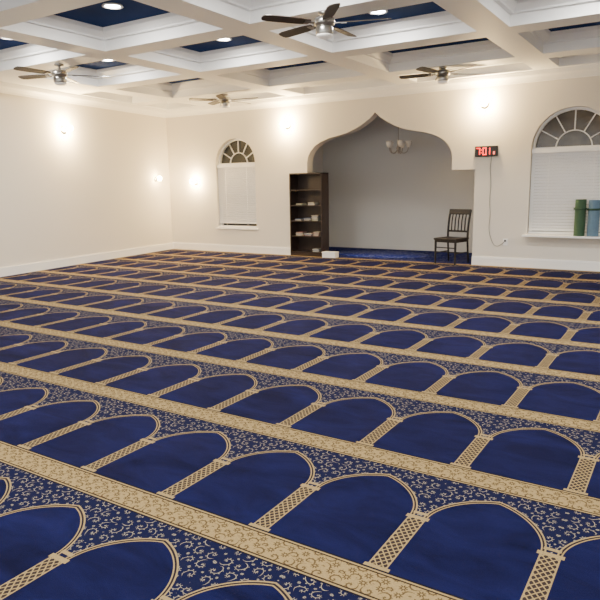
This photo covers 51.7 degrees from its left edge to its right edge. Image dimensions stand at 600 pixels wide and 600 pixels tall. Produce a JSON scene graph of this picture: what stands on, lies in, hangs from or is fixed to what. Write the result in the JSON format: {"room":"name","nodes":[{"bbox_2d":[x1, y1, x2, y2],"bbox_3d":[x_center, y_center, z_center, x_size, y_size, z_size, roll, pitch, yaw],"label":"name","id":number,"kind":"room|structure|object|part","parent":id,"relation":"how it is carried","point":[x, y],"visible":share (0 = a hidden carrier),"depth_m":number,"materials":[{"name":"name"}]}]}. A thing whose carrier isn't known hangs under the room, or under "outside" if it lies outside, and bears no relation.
{"room":"mosque","nodes":[
{"label":"mosque","id":0,"kind":"room"},
{"bbox_2d":[0,93,172,267],"bbox_3d":[-6.103,-1.661,8.628,0.198,3.250,14.528,4,11,24],"label":"wall","id":1,"kind":"structure","parent":0,"point":[91,188],"depth_m":12.16,"materials":[{"name":"paint"}]},
{"bbox_2d":[60,125,72,133],"bbox_3d":[-4.396,-3.228,11.725,0.208,0.160,0.176,4,11,24],"label":"wall sconce","id":2,"kind":"object","parent":1,"relation":"attached to","point":[64,129],"visible":1,"depth_m":11.69,"materials":[{"name":"white glass"}]},
{"bbox_3d":[-4.381,-3.251,11.714,0.176,0.110,0.176,4,11,24],"label":"lamp shade","id":3,"kind":"part","parent":2,"relation":"part of","materials":[{"name":"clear glass"}]},
{"bbox_2d":[0,81,166,117],"bbox_3d":[-6.033,-3.147,8.173,0.120,0.165,14.278,4,11,24],"label":"trim","id":4,"kind":"structure","parent":1,"relation":"attached to","point":[7,88],"depth_m":11.92,"materials":[{"name":"white paint"}]},
{"bbox_2d":[0,243,172,276],"bbox_3d":[-6.029,-0.108,8.749,0.024,0.150,14.281,4,11,24],"label":"baseboard","id":5,"kind":"structure","parent":1,"relation":"attached to","point":[13,270],"depth_m":12.31,"materials":[{"name":"white wood"}]},
{"bbox_2d":[154,176,161,181],"bbox_3d":[-3.276,-2.805,14.336,0.175,0.130,0.110,4,11,24],"label":"wall sconce","id":6,"kind":"object","parent":1,"relation":"attached to","point":[159,178],"visible":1,"depth_m":14.30,"materials":[{"name":"white glass"}]},
{"bbox_2d":[0,0,599,109],"bbox_3d":[0.143,-2.749,4.276,16.720,0.260,14.140,6,12,32],"label":"ceiling","id":7,"kind":"structure","parent":0,"point":[165,54],"depth_m":8.30,"materials":[{"name":"white paint"}]},
{"bbox_2d":[13,63,109,85],"bbox_3d":[-3.444,-3.279,9.033,1.286,0.298,1.344,-5,11,-19],"label":"ceiling fan","id":8,"kind":"object","parent":7,"relation":"hanging from","point":[60,77],"visible":1,"depth_m":8.95,"materials":[{"name":"brown wood"}]},
{"bbox_3d":[-3.745,-3.211,8.663,0.135,0.036,0.530,6,13,34],"label":"blade","id":9,"kind":"part","parent":8,"relation":"part of","materials":[{"name":"brown wood"}]},
{"bbox_3d":[-3.914,-3.295,9.138,0.530,0.036,0.135,2,11,17],"label":"blade","id":10,"kind":"part","parent":8,"relation":"part of","materials":[{"name":"brown wood"}]},
{"bbox_3d":[-3.496,-3.147,9.038,0.170,0.038,0.170,-5,11,-19],"label":"lamp shade","id":11,"kind":"part","parent":8,"relation":"part of","materials":[{"name":"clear glass"}]},
{"bbox_3d":[-3.234,-3.221,8.673,0.135,0.036,0.530,-9,13,-36],"label":"blade","id":12,"kind":"part","parent":8,"relation":"part of","materials":[{"name":"brown wood"}]},
{"bbox_3d":[-3.087,-3.312,9.155,0.530,0.036,0.135,-5,11,-19],"label":"blade","id":13,"kind":"part","parent":8,"relation":"part of","materials":[{"name":"brown wood"}]},
{"bbox_2d":[102,3,123,9],"bbox_3d":[-2.135,-3.345,7.055,0.240,0.016,0.240,6,12,32],"label":"recessed light","id":14,"kind":"object","parent":7,"relation":"in","point":[114,6],"visible":1,"depth_m":7.04,"materials":[{"name":"white"}]},
{"bbox_2d":[189,93,257,107],"bbox_3d":[-1.415,-3.890,12.099,1.286,0.268,1.344,3,11,21],"label":"ceiling fan","id":15,"kind":"object","parent":7,"relation":"hanging from","point":[224,101],"visible":1,"depth_m":12.04,"materials":[{"name":"brown wood"}]},
{"bbox_3d":[-1.888,-3.884,12.005,0.530,0.036,0.135,-4,11,-15],"label":"blade","id":16,"kind":"part","parent":15,"relation":"part of","materials":[{"name":"brown wood"}]},
{"bbox_3d":[-1.707,-3.973,12.475,0.135,0.036,0.530,-8,12,-32],"label":"blade","id":17,"kind":"part","parent":15,"relation":"part of","materials":[{"name":"brown wood"}]},
{"bbox_3d":[-1.489,-3.833,11.689,0.135,0.036,0.530,0,10,3],"label":"blade","id":18,"kind":"part","parent":15,"relation":"part of","materials":[{"name":"brown wood"}]},
{"bbox_2d":[216,38,231,41],"bbox_3d":[-1.074,-3.666,8.708,0.240,0.016,0.240,6,12,32],"label":"recessed light","id":19,"kind":"object","parent":7,"relation":"in","point":[225,39],"visible":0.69,"depth_m":8.74,"materials":[{"name":"white"}]},
{"bbox_2d":[261,3,390,38],"bbox_3d":[0.312,-2.893,6.511,1.286,0.268,1.344,1,11,12],"label":"ceiling fan","id":20,"kind":"object","parent":7,"relation":"hanging from","point":[324,24],"visible":1,"depth_m":6.44,"materials":[{"name":"brown wood"}]},
{"bbox_3d":[-0.142,-2.875,6.348,0.530,0.036,0.135,-5,11,-23],"label":"blade","id":21,"kind":"part","parent":20,"relation":"part of","materials":[{"name":"brown wood"}]},
{"bbox_3d":[-0.034,-2.967,6.839,0.135,0.036,0.530,-10,14,-41],"label":"blade","id":22,"kind":"part","parent":20,"relation":"part of","materials":[{"name":"brown wood"}]},
{"bbox_3d":[0.258,-2.781,6.543,0.170,0.038,0.170,1,11,12],"label":"lamp shade","id":23,"kind":"part","parent":20,"relation":"part of","materials":[{"name":"white glass"}]},
{"bbox_3d":[0.300,-2.836,6.093,0.135,0.036,0.530,-2,10,-6],"label":"blade","id":24,"kind":"part","parent":20,"relation":"part of","materials":[{"name":"brown wood"}]},
{"bbox_3d":[0.474,-2.984,6.888,0.135,0.036,0.530,5,12,30],"label":"blade","id":25,"kind":"part","parent":20,"relation":"part of","materials":[{"name":"brown wood"}]},
{"bbox_3d":[0.681,-2.903,6.428,0.530,0.036,0.135,1,11,12],"label":"blade","id":26,"kind":"part","parent":20,"relation":"part of","materials":[{"name":"brown wood"}]},
{"bbox_2d":[369,10,387,14],"bbox_3d":[0.940,-3.469,7.454,0.240,0.016,0.240,6,12,32],"label":"recessed light","id":27,"kind":"object","parent":7,"relation":"in","point":[382,11],"visible":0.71,"depth_m":7.49,"materials":[{"name":"white"}]},
{"bbox_2d":[399,65,484,83],"bbox_3d":[2.298,-3.527,9.736,1.286,0.248,1.344,-3,11,-10],"label":"ceiling fan","id":28,"kind":"object","parent":7,"relation":"hanging from","point":[443,73],"visible":1,"depth_m":9.66,"materials":[{"name":"brown wood"}]},
{"bbox_3d":[1.848,-3.580,9.904,0.530,0.036,0.135,4,11,25],"label":"blade","id":29,"kind":"part","parent":28,"relation":"part of","materials":[{"name":"brown wood"}]},
{"bbox_3d":[1.943,-3.491,9.409,0.135,0.036,0.530,9,14,43],"label":"blade","id":30,"kind":"part","parent":28,"relation":"part of","materials":[{"name":"brown wood"}]},
{"bbox_3d":[2.244,-3.421,9.744,0.170,0.038,0.170,-3,11,-10],"label":"lamp shade","id":31,"kind":"part","parent":28,"relation":"part of","materials":[{"name":"white glass"}]},
{"bbox_2d":[313,145,322,172],"bbox_3d":[0.046,-2.702,14.177,0.100,3.100,1.750,6,12,32],"label":"wall","id":32,"kind":"structure","parent":0,"point":[318,157],"depth_m":14.62,"materials":[{"name":"paint"}]},
{"bbox_2d":[166,76,599,261],"bbox_3d":[3.999,-2.179,10.556,16.720,3.250,0.220,6,12,32],"label":"wall","id":33,"kind":"structure","parent":0,"point":[514,115],"depth_m":11.52,"materials":[{"name":"paint"}]},
{"bbox_2d":[173,242,290,254],"bbox_3d":[-1.645,-1.189,14.225,3.450,0.160,0.022,6,12,32],"label":"baseboard","id":34,"kind":"structure","parent":33,"relation":"attached to","point":[176,245],"depth_m":14.13,"materials":[{"name":"white wood"}]},
{"bbox_2d":[215,138,257,229],"bbox_3d":[-1.405,-2.595,13.886,1.180,2.000,0.225,6,12,32],"label":"window","id":35,"kind":"structure","parent":33,"relation":"in","point":[236,166],"depth_m":13.91,"materials":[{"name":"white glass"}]},
{"bbox_3d":[-1.393,-1.626,14.058,1.180,0.032,0.210,6,12,32],"label":"sill","id":36,"kind":"part","parent":35,"relation":"part of","materials":[{"name":"white paint"}]},
{"bbox_3d":[-1.423,-2.313,13.902,0.599,1.320,0.006,6,12,32],"label":"blind cord","id":37,"kind":"part","parent":35,"relation":"part of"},
{"bbox_2d":[217,163,256,227],"bbox_3d":[-1.405,-2.339,13.927,1.080,1.398,0.080,6,12,32],"label":"blind","id":38,"kind":"object","parent":35,"relation":"attached to","point":[246,195],"depth_m":13.92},
{"bbox_2d":[280,121,290,128],"bbox_3d":[-0.311,-3.611,12.787,0.176,0.160,0.208,6,12,32],"label":"wall sconce","id":39,"kind":"object","parent":33,"relation":"attached to","point":[286,124],"visible":1,"depth_m":12.74,"materials":[{"name":"white glass"}]},
{"bbox_3d":[-0.320,-3.633,12.769,0.176,0.110,0.176,6,12,32],"label":"lamp shade","id":40,"kind":"part","parent":39,"relation":"part of","materials":[{"name":"white glass"}]},
{"bbox_2d":[166,63,599,117],"bbox_3d":[3.884,-3.668,10.136,16.720,0.165,0.120,6,12,32],"label":"trim","id":41,"kind":"structure","parent":33,"relation":"attached to","point":[588,70],"depth_m":11.34,"materials":[{"name":"white paint"}]},
{"bbox_2d":[478,98,488,108],"bbox_3d":[3.138,-3.371,10.619,0.176,0.160,0.208,6,12,32],"label":"wall sconce","id":42,"kind":"object","parent":33,"relation":"attached to","point":[484,103],"visible":1,"depth_m":10.57,"materials":[{"name":"silver metal"}]},
{"bbox_3d":[3.130,-3.393,10.602,0.176,0.110,0.176,6,12,32],"label":"lamp shade","id":43,"kind":"part","parent":42,"relation":"part of","materials":[{"name":"white glass"}]},
{"bbox_2d":[475,145,503,245],"bbox_3d":[3.336,-1.816,10.887,0.570,1.741,0.054,6,12,32],"label":"wall clock","id":44,"kind":"object","parent":33,"relation":"attached to","point":[480,151],"visible":1,"depth_m":10.79,"materials":[{"name":"black plastic"}]},
{"bbox_3d":[3.458,-1.720,10.848,0.305,1.561,0.013,6,12,33],"label":"power cord","id":45,"kind":"part","parent":44,"relation":"part of","materials":[{"name":"white plastic"}]},
{"bbox_2d":[503,239,507,245],"bbox_3d":[3.603,-1.017,10.882,0.080,0.120,0.034,6,12,32],"label":"wall outlet","id":46,"kind":"object","parent":33,"relation":"attached to","point":[505,241],"visible":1,"depth_m":10.88,"materials":[{"name":"white plastic"}]},
{"bbox_2d":[471,256,599,271],"bbox_3d":[7.076,-0.334,8.792,9.350,0.160,0.022,6,12,32],"label":"baseboard","id":47,"kind":"structure","parent":33,"relation":"attached to","point":[476,260],"depth_m":10.64,"materials":[{"name":"white wood"}]},
{"bbox_2d":[522,107,599,238],"bbox_3d":[4.428,-2.084,10.139,1.360,2.100,0.395,6,12,32],"label":"window","id":48,"kind":"structure","parent":33,"relation":"in","point":[565,169],"depth_m":10.29,"materials":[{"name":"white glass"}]},
{"bbox_3d":[4.440,-1.066,10.320,1.360,0.032,0.380,6,12,32],"label":"sill","id":49,"kind":"part","parent":48,"relation":"part of","materials":[{"name":"white wood"}]},
{"bbox_2d":[528,147,599,234],"bbox_3d":[4.474,-1.797,10.259,1.260,1.408,0.080,6,12,32],"label":"blind","id":50,"kind":"object","parent":48,"relation":"attached to","point":[560,185],"depth_m":10.33,"materials":[{"name":"white plastic"}]},
{"bbox_3d":[4.455,-1.771,10.233,0.698,1.330,0.006,6,12,32],"label":"blind cord","id":51,"kind":"part","parent":48,"relation":"part of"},
{"bbox_2d":[573,199,586,235],"bbox_3d":[4.555,-1.341,10.091,0.196,0.590,0.196,6,12,32],"label":"rolled mat","id":52,"kind":"object","parent":48,"relation":"on","point":[580,208],"visible":1,"depth_m":10.03,"materials":[{"name":"green fabric"}]},
{"bbox_2d":[586,200,599,236],"bbox_3d":[4.726,-1.319,9.984,0.208,0.580,0.208,6,12,32],"label":"rolled mat","id":53,"kind":"object","parent":48,"relation":"on","point":[593,208],"visible":1,"depth_m":9.92,"materials":[{"name":"blue fabric"}]},
{"bbox_2d":[323,116,474,247],"bbox_3d":[2.409,-2.668,13.781,4.520,3.100,0.100,6,12,32],"label":"wall","id":54,"kind":"structure","parent":0,"point":[378,196],"depth_m":13.93,"materials":[{"name":"paint"}]},
{"bbox_2d":[329,243,471,252],"bbox_3d":[2.401,-1.178,14.003,4.320,0.090,0.020,6,12,32],"label":"baseboard","id":55,"kind":"structure","parent":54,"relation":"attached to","point":[420,248],"depth_m":14.13,"materials":[{"name":"paint"}]},
{"bbox_3d":[1.917,-4.101,12.766,4.520,0.100,1.850,6,12,32],"label":"niche","id":56,"kind":"object","parent":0,"visible":0},
{"bbox_2d":[386,127,411,153],"bbox_3d":[2.017,-3.507,12.629,0.531,1.022,0.514,6,12,32],"label":"chandelier","id":57,"kind":"object","parent":56,"relation":"hanging from","point":[400,143],"visible":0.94,"depth_m":12.60,"materials":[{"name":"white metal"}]},
{"bbox_3d":[1.815,-3.168,12.599,0.132,0.130,0.132,6,12,32],"label":"lamp shade","id":58,"kind":"part","parent":57,"relation":"part of","materials":[{"name":"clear glass"}]},
{"bbox_3d":[2.006,-3.490,12.616,0.080,0.990,0.080,6,12,32],"label":"stem","id":59,"kind":"part","parent":57,"relation":"part of","materials":[{"name":"brown metal"}]},
{"bbox_3d":[2.022,-3.147,12.466,0.132,0.130,0.132,6,12,32],"label":"lamp shade","id":60,"kind":"part","parent":57,"relation":"part of","materials":[{"name":"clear glass"}]},
{"bbox_3d":[2.214,-3.179,12.618,0.132,0.130,0.132,6,12,32],"label":"lamp shade","id":61,"kind":"part","parent":57,"relation":"part of","materials":[{"name":"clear glass"}]},
{"bbox_3d":[0.806,0.413,6.028,17.120,0.088,16.740,6,12,32],"label":"floor","id":62,"kind":"structure","parent":0,"visible":0},
{"bbox_2d":[0,249,599,599],"bbox_3d":[0.197,0.581,4.886,16.720,0.012,14.140,6,12,32],"label":"carpet","id":63,"kind":"object","parent":62,"relation":"on","point":[176,424],"visible":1,"depth_m":3.76,"materials":[{"name":"blue carpet"}]},
{"bbox_2d":[289,173,328,256],"bbox_3d":[0.194,-1.797,13.048,0.780,1.720,0.300,6,12,32],"label":"bookshelf","id":64,"kind":"object","parent":63,"relation":"on","point":[303,187],"visible":0.89,"depth_m":13.12,"materials":[{"name":"brown wood"}]},
{"bbox_2d":[322,251,338,257],"bbox_3d":[0.626,-0.936,12.757,0.310,0.118,0.180,5,12,29],"label":"storage box","id":65,"kind":"object","parent":63,"relation":"on","point":[325,254],"visible":1,"depth_m":12.70,"materials":[{"name":"white plastic"}]},
{"bbox_3d":[0.625,-0.984,12.748,0.310,0.020,0.180,5,12,29],"label":"lid","id":66,"kind":"part","parent":65,"relation":"part of","materials":[{"name":"white plastic"}]},
{"bbox_2d":[329,247,471,264],"bbox_3d":[1.876,-0.970,13.194,4.320,0.012,1.950,6,12,32],"label":"carpet","id":67,"kind":"object","parent":62,"relation":"on","point":[441,257],"visible":0.27,"depth_m":12.60,"materials":[{"name":"blue carpet"}]},
{"bbox_2d":[339,250,428,257],"bbox_3d":[1.728,-0.987,13.256,2.108,0.004,1.302,6,12,32],"label":"rug","id":68,"kind":"object","parent":67,"relation":"on","point":[359,253],"visible":0.92,"depth_m":13.19,"materials":[{"name":"blue carpet"}]},
{"bbox_2d":[434,209,471,264],"bbox_3d":[2.826,-1.176,11.468,0.534,0.986,0.480,-11,14,-43],"label":"wooden chair","id":69,"kind":"object","parent":67,"relation":"on","point":[447,239],"visible":1,"depth_m":11.47,"materials":[{"name":"brown wood"}]},
{"bbox_3d":[2.517,-0.903,11.509,0.046,0.440,0.044,-11,14,-43],"label":"leg","id":70,"kind":"part","parent":69,"relation":"part of","materials":[{"name":"brown wood"}]},
{"bbox_3d":[2.796,-1.135,11.446,0.450,0.035,0.480,-11,14,-43],"label":"seat","id":71,"kind":"part","parent":69,"relation":"part of","materials":[{"name":"brown wood"}]},
{"bbox_3d":[2.808,-0.853,11.210,0.046,0.440,0.044,-11,14,-43],"label":"leg","id":72,"kind":"part","parent":69,"relation":"part of","materials":[{"name":"brown wood"}]},
{"bbox_3d":[2.972,-1.421,11.569,0.119,0.546,0.470,-11,14,-43],"label":"backrest","id":73,"kind":"part","parent":69,"relation":"part of","materials":[{"name":"brown wood"}]},
{"bbox_3d":[3.112,-0.910,11.496,0.084,0.444,0.040,-11,14,-43],"label":"leg","id":74,"kind":"part","parent":69,"relation":"part of","materials":[{"name":"brown wood"}]}
]}

